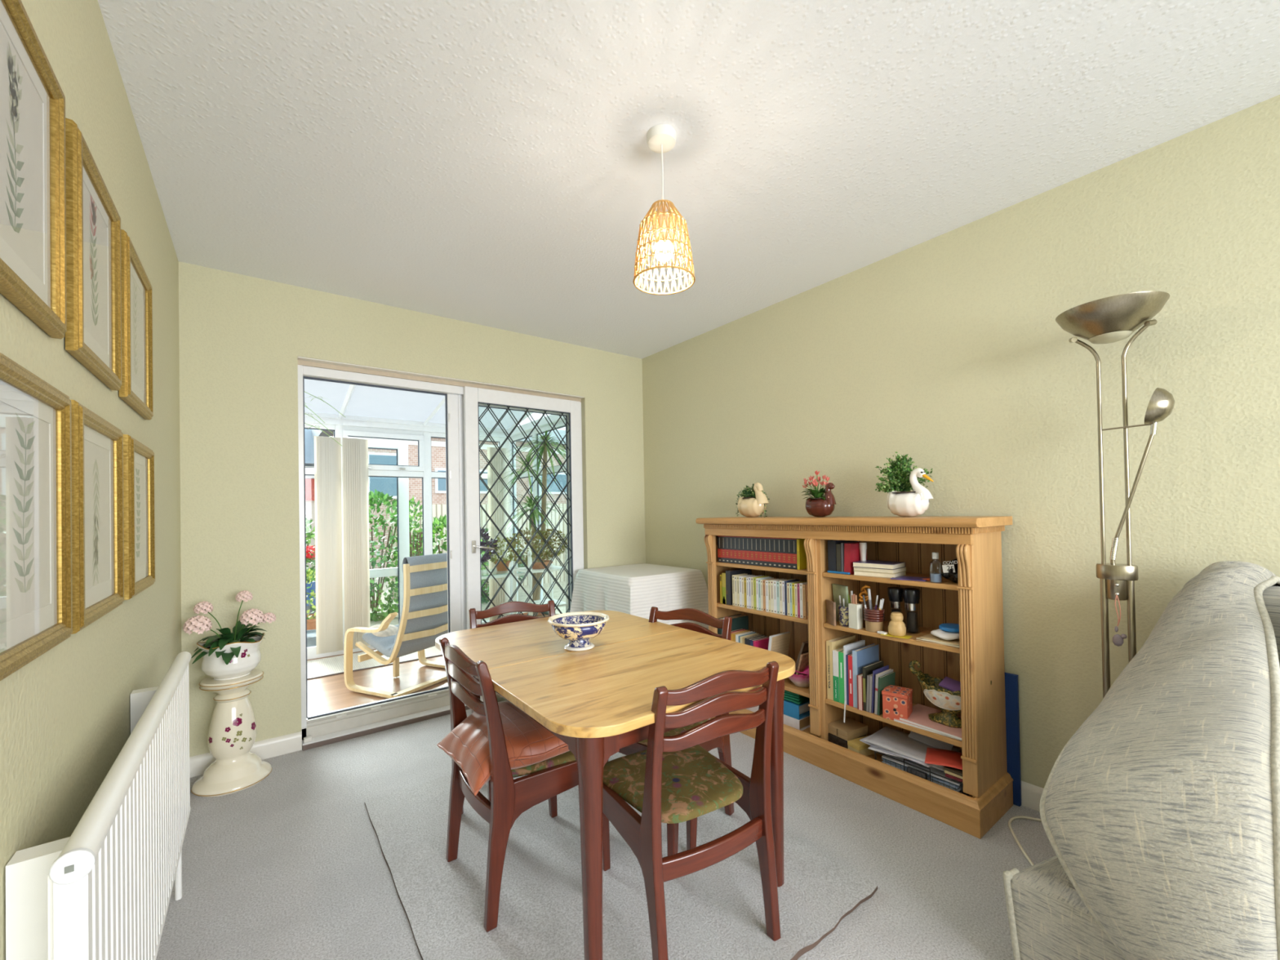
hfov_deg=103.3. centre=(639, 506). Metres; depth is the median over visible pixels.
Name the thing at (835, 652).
book
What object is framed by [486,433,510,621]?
vertical blind
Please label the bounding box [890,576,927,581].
booklet
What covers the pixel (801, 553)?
book
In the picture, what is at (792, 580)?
paperback
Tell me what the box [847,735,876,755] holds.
box
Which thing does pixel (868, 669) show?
book
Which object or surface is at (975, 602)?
bookcase
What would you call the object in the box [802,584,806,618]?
paperback
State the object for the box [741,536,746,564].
encyclopedia
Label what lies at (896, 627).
jar
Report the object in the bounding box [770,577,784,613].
paperback
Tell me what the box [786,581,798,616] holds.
paperback
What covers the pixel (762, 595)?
paperback
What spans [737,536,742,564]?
encyclopedia
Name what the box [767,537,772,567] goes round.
encyclopedia
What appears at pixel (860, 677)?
book
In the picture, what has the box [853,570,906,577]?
book
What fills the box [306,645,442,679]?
door mat
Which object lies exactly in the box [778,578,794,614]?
paperback
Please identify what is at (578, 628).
bowl
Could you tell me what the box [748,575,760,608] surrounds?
paperback
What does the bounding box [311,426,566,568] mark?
brick house
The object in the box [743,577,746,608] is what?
paperback
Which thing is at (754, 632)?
book
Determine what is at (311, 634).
tub
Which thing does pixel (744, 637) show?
book
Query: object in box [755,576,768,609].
paperback
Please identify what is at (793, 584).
paperback
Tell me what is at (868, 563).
book
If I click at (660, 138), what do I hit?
pendant light
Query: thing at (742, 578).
paperback
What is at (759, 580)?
paperback
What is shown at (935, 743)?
envelope
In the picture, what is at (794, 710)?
box
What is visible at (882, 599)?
pen
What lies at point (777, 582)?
paperback
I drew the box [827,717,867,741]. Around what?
box
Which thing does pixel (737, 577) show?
paperback
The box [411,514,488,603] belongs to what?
shrub
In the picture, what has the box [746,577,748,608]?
paperback
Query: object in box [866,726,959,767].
paper sheets
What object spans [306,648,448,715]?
floor
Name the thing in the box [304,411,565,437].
trim
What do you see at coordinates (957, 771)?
notebook
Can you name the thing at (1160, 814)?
sofa
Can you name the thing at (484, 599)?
shrub
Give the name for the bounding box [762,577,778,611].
paperback
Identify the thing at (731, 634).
book
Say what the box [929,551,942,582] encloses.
bottle
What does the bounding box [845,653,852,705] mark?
book
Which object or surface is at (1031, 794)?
baseboard
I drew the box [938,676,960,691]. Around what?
packet
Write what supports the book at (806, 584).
on the bookcase at (975, 602)
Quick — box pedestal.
[191,668,272,797]
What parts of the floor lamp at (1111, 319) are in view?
dish, reading arm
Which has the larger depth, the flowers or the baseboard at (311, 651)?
the baseboard at (311, 651)
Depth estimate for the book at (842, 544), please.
2.31 m
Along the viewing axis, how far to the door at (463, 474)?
3.19 m
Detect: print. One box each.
[0,0,66,338]
[0,352,72,680]
[65,117,121,391]
[70,399,124,634]
[119,229,153,419]
[123,434,155,599]
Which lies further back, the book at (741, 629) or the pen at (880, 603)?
the book at (741, 629)
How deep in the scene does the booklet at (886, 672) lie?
2.18 m
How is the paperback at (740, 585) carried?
on the bookcase at (975, 602)
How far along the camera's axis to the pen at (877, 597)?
2.20 m
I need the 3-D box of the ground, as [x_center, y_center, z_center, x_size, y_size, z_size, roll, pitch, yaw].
[-9.741,1.944,16.964,28.000,0.100,27.440,-1,-1,-37]
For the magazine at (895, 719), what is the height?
0.008 m
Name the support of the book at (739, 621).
on the bookcase at (975, 602)
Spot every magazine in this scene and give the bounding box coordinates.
[893,718,961,741]
[899,703,961,739]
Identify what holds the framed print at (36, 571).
attached to the wall at (65, 713)
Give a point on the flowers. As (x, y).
(815, 493)
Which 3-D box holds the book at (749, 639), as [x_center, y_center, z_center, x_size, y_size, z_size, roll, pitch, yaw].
[0.649,0.821,2.803,0.145,0.184,0.019,-1,-1,-37]
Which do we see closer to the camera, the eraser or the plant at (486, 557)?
the eraser
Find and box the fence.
[389,503,567,599]
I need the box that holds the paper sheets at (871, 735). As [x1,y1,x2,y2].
[863,727,935,765]
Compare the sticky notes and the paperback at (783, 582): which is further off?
the paperback at (783, 582)
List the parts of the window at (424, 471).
fanlight sash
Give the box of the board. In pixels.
[1004,672,1021,806]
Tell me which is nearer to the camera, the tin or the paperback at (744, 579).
the tin
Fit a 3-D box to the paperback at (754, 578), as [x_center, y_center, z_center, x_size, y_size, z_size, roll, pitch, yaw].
[0.662,0.471,2.757,0.110,0.172,0.018,-1,-1,-37]
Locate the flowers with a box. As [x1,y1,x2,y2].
[800,470,832,501]
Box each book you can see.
[717,613,748,634]
[720,574,722,603]
[721,572,726,604]
[725,568,751,604]
[730,629,747,640]
[730,630,749,640]
[733,630,750,641]
[735,631,754,642]
[738,631,755,643]
[739,632,757,643]
[742,633,759,644]
[744,634,762,644]
[746,635,765,645]
[750,635,768,646]
[753,636,769,649]
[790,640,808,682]
[796,538,806,569]
[805,583,808,619]
[826,634,855,700]
[827,539,857,571]
[832,647,843,702]
[835,543,841,571]
[838,650,844,703]
[840,541,860,572]
[843,640,865,704]
[844,542,866,574]
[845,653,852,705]
[848,653,853,706]
[852,560,905,569]
[852,643,879,707]
[853,566,906,573]
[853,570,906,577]
[857,672,863,710]
[862,660,884,711]
[906,766,927,779]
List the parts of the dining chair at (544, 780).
post, rail, rail, rail, post, rail, leg, leg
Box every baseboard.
[189,731,302,777]
[306,620,489,659]
[1021,780,1044,811]
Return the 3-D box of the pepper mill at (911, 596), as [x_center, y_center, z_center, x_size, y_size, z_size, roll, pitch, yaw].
[1.170,0.449,2.179,0.068,0.185,0.068,-1,-1,-37]
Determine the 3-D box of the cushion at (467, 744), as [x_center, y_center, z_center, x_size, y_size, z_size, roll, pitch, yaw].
[-0.406,0.761,1.702,0.434,0.141,0.436,-1,-1,-37]
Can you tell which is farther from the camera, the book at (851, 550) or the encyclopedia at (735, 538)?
the encyclopedia at (735, 538)
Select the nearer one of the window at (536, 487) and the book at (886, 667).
the book at (886, 667)
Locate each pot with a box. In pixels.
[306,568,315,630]
[306,581,315,605]
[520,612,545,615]
[526,560,552,568]
[838,604,848,626]
[863,606,884,632]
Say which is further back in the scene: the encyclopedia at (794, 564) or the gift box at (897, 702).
the encyclopedia at (794, 564)
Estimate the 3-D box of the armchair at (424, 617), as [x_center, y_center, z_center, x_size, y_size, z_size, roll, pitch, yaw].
[-1.811,0.881,4.033,0.613,1.000,0.735,-1,-1,25]
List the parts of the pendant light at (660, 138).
cord, bulb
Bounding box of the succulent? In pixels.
[505,527,567,568]
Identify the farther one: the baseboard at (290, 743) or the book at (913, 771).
the baseboard at (290, 743)
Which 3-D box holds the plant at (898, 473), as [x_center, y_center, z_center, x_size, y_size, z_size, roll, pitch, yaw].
[1.169,-0.144,2.254,0.142,0.196,0.244,0,-1,-43]
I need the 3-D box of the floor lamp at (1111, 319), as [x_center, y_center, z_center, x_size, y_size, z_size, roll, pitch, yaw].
[1.554,0.271,1.643,0.272,1.829,0.280,-1,-1,-37]
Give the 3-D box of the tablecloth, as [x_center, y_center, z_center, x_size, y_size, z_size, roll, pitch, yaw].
[0.000,0.788,3.429,0.696,0.708,0.743,-1,-1,-37]
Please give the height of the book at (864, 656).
0.252 m
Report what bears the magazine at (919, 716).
on the magazine at (895, 719)
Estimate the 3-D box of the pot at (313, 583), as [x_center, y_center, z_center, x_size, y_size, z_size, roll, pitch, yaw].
[-3.957,1.038,6.089,0.310,0.280,0.310,-1,-1,-37]
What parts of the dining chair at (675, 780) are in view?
rail, post, leg, rail, rail, rail, rail, post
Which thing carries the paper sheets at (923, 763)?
on the paper sheets at (870, 747)
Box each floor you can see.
[155,708,1056,959]
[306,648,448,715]
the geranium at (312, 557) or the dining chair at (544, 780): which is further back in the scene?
the geranium at (312, 557)
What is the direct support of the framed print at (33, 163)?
attached to the wall at (65, 713)
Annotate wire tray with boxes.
[874,751,968,795]
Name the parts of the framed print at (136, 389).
glass pane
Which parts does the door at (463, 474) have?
sill, keep plate, handle plate, handle lever, fixed panel, sliding panel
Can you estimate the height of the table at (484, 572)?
0.730 m
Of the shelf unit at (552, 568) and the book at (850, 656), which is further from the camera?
the shelf unit at (552, 568)
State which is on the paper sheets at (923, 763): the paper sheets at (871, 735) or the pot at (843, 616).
the paper sheets at (871, 735)
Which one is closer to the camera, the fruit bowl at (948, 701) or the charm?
the charm
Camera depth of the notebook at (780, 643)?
2.68 m
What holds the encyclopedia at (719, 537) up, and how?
on the bookcase at (975, 602)
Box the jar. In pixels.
[888,612,906,636]
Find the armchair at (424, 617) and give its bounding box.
[343,552,448,698]
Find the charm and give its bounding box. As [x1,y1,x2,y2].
[1112,595,1127,646]
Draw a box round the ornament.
[858,584,870,627]
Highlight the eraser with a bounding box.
[877,631,887,634]
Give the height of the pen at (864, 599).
0.144 m
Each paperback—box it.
[732,573,747,605]
[734,574,745,606]
[736,574,749,606]
[739,574,754,607]
[741,575,755,607]
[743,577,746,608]
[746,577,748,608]
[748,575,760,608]
[751,575,764,608]
[753,575,768,609]
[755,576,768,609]
[758,577,773,610]
[760,577,773,611]
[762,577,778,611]
[765,578,777,612]
[768,579,772,612]
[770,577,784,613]
[773,578,786,613]
[776,581,779,613]
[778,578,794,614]
[782,578,795,615]
[784,579,799,615]
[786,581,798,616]
[789,581,801,616]
[791,581,807,617]
[794,582,803,617]
[796,583,799,617]
[799,582,807,618]
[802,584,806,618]
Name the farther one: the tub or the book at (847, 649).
the tub
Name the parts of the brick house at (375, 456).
pane, pane, pane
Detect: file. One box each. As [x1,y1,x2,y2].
[746,705,809,730]
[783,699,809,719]
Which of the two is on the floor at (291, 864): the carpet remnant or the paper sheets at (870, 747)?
the carpet remnant
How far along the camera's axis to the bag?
1.96 m
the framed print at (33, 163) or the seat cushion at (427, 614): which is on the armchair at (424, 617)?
the seat cushion at (427, 614)
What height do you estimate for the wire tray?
0.079 m
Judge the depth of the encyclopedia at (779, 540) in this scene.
2.59 m
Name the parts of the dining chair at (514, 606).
post, leg, rail, rail, post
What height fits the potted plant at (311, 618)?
0.988 m
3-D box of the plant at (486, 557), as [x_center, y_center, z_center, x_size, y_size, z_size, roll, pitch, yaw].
[-1.638,0.427,4.990,0.490,0.459,0.496,-1,-1,-37]
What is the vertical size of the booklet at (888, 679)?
0.162 m
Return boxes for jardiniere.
[196,632,264,680]
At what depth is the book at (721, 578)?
2.92 m
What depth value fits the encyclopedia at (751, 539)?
2.74 m
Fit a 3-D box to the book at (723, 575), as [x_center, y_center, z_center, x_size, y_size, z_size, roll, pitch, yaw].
[0.542,0.473,2.949,0.150,0.176,0.028,-1,-1,-37]
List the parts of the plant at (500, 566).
pot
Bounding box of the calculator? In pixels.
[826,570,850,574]
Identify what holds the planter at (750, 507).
on the bookcase at (975, 602)
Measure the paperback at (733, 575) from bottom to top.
0.171 m
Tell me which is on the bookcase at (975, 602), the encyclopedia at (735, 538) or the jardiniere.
the encyclopedia at (735, 538)
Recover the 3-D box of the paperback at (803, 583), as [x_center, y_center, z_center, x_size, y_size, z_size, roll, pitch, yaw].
[0.837,0.466,2.524,0.110,0.172,0.016,-1,-1,-37]
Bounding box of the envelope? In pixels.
[908,731,953,750]
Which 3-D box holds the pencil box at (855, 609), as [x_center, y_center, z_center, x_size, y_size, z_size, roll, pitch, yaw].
[0.965,0.471,2.268,0.036,0.150,0.046,-1,-1,-29]
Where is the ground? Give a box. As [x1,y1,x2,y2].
[369,576,565,626]
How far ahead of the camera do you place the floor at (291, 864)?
1.72 m
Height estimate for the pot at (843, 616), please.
0.088 m
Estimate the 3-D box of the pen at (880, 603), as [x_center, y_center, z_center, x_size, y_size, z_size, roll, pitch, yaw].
[1.032,0.470,2.184,0.009,0.135,0.029,-1,-1,-37]
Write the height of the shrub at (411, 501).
1.900 m
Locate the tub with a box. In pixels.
[306,629,315,646]
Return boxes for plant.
[304,391,345,445]
[480,528,499,566]
[483,537,518,571]
[735,483,769,517]
[875,451,932,493]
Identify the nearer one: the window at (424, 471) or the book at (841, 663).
the book at (841, 663)
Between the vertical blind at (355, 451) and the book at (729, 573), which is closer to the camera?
the book at (729, 573)
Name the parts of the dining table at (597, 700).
leg, leg, leg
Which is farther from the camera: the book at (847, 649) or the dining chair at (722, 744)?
the book at (847, 649)
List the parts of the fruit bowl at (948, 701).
scroll handle, flower panel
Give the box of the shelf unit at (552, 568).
[512,548,568,615]
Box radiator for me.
[5,651,191,959]
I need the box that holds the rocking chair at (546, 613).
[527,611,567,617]
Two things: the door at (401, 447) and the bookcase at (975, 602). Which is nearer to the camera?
the bookcase at (975, 602)
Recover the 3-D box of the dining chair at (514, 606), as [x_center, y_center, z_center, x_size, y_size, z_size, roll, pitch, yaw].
[-0.490,0.828,2.171,0.410,0.773,0.446,-1,-1,-28]
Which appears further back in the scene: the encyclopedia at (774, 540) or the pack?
the encyclopedia at (774, 540)
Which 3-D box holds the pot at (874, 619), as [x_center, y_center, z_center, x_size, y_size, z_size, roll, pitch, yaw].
[1.025,0.496,2.214,0.085,0.098,0.085,-1,-1,-37]
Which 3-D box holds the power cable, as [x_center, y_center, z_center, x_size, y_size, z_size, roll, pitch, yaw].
[1.342,1.172,1.730,0.172,0.033,0.584,-2,-1,43]
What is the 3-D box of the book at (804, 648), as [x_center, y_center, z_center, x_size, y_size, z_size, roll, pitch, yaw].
[0.866,0.794,2.619,0.170,0.220,0.090,-1,-1,-37]
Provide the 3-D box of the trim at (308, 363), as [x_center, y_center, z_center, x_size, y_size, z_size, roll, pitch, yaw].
[-1.149,-0.770,3.233,1.730,0.030,0.088,-1,-1,-37]
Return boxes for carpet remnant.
[364,751,877,959]
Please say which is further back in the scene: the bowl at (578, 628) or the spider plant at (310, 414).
the spider plant at (310, 414)
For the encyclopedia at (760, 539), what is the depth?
2.69 m
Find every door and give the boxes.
[297,364,583,750]
[333,436,409,623]
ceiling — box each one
[97,0,1279,359]
[304,378,533,431]
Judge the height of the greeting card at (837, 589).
0.178 m
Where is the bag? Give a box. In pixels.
[941,559,958,582]
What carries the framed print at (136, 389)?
attached to the wall at (65, 713)
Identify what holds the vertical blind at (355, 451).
attached to the window at (424, 471)
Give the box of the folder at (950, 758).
[924,747,962,769]
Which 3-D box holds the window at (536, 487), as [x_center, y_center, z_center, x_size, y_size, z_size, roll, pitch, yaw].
[-0.838,0.258,5.043,0.070,2.250,2.175,-1,-1,-37]
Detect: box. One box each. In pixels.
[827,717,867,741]
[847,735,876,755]
[848,594,862,629]
[881,684,912,719]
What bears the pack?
on the paper stack
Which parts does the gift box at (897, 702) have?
lid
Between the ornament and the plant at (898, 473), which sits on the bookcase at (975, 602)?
the ornament
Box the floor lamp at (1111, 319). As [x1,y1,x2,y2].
[1055,291,1174,698]
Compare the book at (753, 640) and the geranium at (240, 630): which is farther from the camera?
the book at (753, 640)
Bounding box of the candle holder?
[858,542,866,560]
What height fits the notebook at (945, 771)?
0.010 m
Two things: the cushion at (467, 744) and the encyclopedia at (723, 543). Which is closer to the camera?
the cushion at (467, 744)
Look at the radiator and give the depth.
0.83 m
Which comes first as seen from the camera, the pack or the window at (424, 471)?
the pack
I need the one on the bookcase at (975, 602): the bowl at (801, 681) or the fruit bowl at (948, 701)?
the bowl at (801, 681)
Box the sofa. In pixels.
[1003,560,1279,959]
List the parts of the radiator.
panel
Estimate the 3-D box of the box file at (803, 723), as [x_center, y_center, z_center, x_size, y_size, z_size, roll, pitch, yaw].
[0.760,1.094,2.747,0.240,0.057,0.415,-1,-1,-37]
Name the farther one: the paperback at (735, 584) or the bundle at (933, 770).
the paperback at (735, 584)
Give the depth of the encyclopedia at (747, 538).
2.76 m
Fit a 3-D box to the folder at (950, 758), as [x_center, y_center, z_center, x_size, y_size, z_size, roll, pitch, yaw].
[1.221,1.003,2.010,0.150,0.008,0.150,-1,-1,33]
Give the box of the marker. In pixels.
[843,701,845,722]
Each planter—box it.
[737,482,768,517]
[805,482,836,517]
[886,467,933,516]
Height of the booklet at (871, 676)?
0.160 m
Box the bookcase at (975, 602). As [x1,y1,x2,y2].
[695,515,1013,839]
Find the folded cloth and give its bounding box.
[783,689,809,704]
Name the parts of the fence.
post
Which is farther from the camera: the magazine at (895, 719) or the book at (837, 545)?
the book at (837, 545)
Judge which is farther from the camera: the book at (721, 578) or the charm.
the book at (721, 578)
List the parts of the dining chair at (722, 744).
rail, post, leg, rail, rail, rail, post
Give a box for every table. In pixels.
[435,610,795,959]
[480,566,527,613]
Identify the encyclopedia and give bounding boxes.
[717,535,721,562]
[721,535,726,562]
[724,535,729,563]
[728,536,733,563]
[733,536,737,564]
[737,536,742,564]
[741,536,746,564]
[745,536,750,564]
[749,537,754,565]
[753,537,759,565]
[758,537,763,566]
[762,537,768,566]
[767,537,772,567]
[772,537,777,567]
[776,537,782,568]
[781,537,786,568]
[786,537,792,568]
[791,538,797,569]
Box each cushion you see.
[362,560,448,657]
[369,624,398,636]
[402,552,447,565]
[436,700,569,795]
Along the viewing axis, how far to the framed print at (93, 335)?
1.08 m
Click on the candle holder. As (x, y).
(862, 545)
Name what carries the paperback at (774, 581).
on the bookcase at (975, 602)
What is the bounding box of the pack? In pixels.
[930,628,959,639]
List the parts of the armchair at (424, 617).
frame, seat rail, frame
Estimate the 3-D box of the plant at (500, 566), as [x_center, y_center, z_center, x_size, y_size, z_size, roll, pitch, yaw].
[-1.392,0.481,5.121,0.345,0.346,0.349,-1,-1,-37]
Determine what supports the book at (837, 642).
on the bookcase at (975, 602)
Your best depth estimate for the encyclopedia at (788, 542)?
2.55 m
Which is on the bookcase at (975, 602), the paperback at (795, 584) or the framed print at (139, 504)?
the paperback at (795, 584)
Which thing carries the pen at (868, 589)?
in the pot at (874, 619)
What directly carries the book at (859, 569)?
on the book at (855, 572)
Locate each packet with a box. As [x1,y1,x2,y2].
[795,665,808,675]
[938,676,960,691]
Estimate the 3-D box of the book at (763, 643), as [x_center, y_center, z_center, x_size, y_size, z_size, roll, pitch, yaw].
[0.673,0.821,2.774,0.140,0.182,0.013,-1,-1,-37]
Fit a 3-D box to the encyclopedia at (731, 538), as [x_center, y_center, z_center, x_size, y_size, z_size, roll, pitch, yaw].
[0.591,0.246,2.914,0.190,0.152,0.030,-1,-1,-37]
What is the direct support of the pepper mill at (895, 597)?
on the bookcase at (975, 602)
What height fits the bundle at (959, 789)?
0.006 m
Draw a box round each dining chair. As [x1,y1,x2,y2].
[439,636,610,932]
[468,600,555,828]
[602,661,781,959]
[618,606,733,856]
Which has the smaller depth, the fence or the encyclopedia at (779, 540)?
the encyclopedia at (779, 540)
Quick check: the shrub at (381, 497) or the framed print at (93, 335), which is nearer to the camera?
the framed print at (93, 335)
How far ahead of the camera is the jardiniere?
2.25 m
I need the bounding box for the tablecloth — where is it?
[569,563,708,629]
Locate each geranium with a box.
[182,590,275,664]
[306,545,315,614]
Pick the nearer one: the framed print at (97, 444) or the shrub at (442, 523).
the framed print at (97, 444)
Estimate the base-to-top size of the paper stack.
0.012 m
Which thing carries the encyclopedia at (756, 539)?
on the bookcase at (975, 602)
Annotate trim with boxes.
[297,360,581,402]
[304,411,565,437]
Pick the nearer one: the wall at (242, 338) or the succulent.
the wall at (242, 338)
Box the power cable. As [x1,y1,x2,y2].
[1008,815,1041,866]
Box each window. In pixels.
[304,422,507,647]
[507,419,567,614]
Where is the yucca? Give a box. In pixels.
[497,431,565,615]
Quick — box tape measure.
[938,622,959,632]
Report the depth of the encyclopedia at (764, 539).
2.67 m
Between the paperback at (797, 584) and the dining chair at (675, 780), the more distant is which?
the paperback at (797, 584)
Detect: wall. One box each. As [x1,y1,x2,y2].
[0,0,181,959]
[178,261,645,756]
[641,94,1279,788]
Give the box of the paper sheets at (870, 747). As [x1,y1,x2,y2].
[867,745,959,771]
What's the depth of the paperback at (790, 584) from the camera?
2.54 m
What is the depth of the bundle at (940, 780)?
1.99 m
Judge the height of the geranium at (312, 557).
1.208 m
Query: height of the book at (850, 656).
0.226 m
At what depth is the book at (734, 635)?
2.85 m
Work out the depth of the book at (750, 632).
2.85 m
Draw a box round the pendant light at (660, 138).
[632,124,695,294]
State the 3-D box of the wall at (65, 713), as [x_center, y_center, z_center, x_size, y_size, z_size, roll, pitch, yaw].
[-0.580,0.007,0.192,0.120,2.400,5.880,-1,-1,-37]
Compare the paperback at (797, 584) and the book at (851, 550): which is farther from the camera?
the paperback at (797, 584)
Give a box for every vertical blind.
[314,419,342,654]
[342,422,370,648]
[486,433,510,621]
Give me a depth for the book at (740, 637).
2.83 m
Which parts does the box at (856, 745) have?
lid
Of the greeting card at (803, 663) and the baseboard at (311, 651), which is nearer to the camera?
the greeting card at (803, 663)
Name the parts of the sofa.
arm, arm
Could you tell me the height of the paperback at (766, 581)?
0.164 m
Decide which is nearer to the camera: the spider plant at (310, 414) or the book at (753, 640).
the book at (753, 640)
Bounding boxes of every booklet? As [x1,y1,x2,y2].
[866,673,872,711]
[868,675,872,712]
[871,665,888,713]
[874,668,893,714]
[877,671,895,715]
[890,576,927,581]
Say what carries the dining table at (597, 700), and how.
on the carpet remnant
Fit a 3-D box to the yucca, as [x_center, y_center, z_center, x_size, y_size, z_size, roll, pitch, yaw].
[-0.947,0.332,4.987,0.845,2.104,1.043,-1,-1,-37]
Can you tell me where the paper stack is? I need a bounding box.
[915,633,959,648]
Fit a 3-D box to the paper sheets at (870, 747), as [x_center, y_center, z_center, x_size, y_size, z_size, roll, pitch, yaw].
[1.159,1.033,2.143,0.297,0.011,0.210,-2,-1,45]
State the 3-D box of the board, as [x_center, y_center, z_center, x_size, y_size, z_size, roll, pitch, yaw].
[1.231,0.938,2.364,0.018,0.515,0.899,-1,-1,-37]
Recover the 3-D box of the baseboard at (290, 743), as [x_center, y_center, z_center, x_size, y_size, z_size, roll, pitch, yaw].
[-1.023,1.201,3.151,2.688,0.090,0.016,-1,-1,-37]
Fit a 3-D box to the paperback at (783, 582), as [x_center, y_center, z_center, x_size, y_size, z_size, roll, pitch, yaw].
[0.774,0.468,2.609,0.110,0.171,0.014,-1,-1,-37]
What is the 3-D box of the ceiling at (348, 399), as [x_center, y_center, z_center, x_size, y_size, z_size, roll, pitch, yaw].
[-2.111,-1.042,4.206,2.950,0.415,2.328,-1,-1,-37]
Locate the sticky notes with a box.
[880,632,912,639]
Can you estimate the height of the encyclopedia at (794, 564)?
0.152 m
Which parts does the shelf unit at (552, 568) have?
leg, leg, shelf, shelf, leg, leg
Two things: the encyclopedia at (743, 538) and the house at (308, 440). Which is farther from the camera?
the house at (308, 440)
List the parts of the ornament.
knotted cord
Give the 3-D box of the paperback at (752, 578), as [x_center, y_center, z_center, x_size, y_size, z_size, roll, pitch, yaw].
[0.651,0.471,2.771,0.110,0.171,0.017,-1,-1,-37]
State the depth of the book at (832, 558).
2.36 m
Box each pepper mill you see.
[887,586,903,613]
[902,587,920,633]
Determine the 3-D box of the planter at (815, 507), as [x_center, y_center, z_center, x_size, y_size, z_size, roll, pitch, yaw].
[0.898,-0.030,2.516,0.105,0.170,0.163,-1,-1,-37]
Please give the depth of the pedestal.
2.25 m
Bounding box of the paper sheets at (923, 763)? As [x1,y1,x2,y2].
[859,735,932,767]
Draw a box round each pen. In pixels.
[862,595,866,608]
[867,588,872,609]
[875,595,878,609]
[878,599,882,609]
[880,598,884,609]
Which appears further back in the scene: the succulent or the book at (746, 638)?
the succulent
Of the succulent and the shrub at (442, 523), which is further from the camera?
the shrub at (442, 523)
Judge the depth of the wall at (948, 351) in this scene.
1.96 m
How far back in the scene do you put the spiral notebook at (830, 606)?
2.34 m
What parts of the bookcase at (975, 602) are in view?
panel, shelf, shelf, shelf, panel, dentil moulding, moulding, board, shelf, shelf, shelf, panel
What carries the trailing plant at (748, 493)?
in the planter at (750, 507)
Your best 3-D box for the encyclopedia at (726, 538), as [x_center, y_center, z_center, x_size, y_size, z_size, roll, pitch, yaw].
[0.573,0.246,2.938,0.190,0.152,0.030,-1,-1,-37]
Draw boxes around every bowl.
[547,611,608,651]
[788,663,808,687]
[908,660,991,728]
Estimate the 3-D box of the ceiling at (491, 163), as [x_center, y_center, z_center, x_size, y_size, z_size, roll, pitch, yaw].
[0.616,-1.256,0.949,2.920,0.100,5.800,-1,-1,-37]
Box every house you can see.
[304,428,315,569]
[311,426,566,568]
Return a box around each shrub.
[305,516,315,578]
[368,488,418,622]
[392,496,434,612]
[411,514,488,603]
[480,528,525,603]
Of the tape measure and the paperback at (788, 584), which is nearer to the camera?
the tape measure
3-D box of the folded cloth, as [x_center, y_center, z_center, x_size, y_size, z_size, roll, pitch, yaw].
[0.750,0.962,2.733,0.222,0.061,0.408,-1,-1,-37]
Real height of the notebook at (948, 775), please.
0.010 m
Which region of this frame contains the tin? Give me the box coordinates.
[828,733,866,748]
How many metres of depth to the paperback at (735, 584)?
2.83 m
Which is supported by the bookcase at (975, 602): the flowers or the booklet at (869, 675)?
the booklet at (869, 675)
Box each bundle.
[881,753,963,786]
[881,757,962,789]
[881,760,962,791]
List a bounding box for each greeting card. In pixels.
[793,652,808,684]
[831,583,848,622]
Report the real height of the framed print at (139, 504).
0.438 m
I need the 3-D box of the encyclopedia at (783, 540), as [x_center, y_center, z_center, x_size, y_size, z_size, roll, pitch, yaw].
[0.808,0.239,2.627,0.190,0.152,0.030,-1,-1,-37]
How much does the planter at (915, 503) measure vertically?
0.208 m
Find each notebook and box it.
[768,631,791,656]
[825,599,835,626]
[943,765,962,776]
[944,769,962,778]
[945,773,962,782]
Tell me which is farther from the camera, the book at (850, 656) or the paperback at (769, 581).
the paperback at (769, 581)
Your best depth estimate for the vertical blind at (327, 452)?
4.70 m
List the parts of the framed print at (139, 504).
glass pane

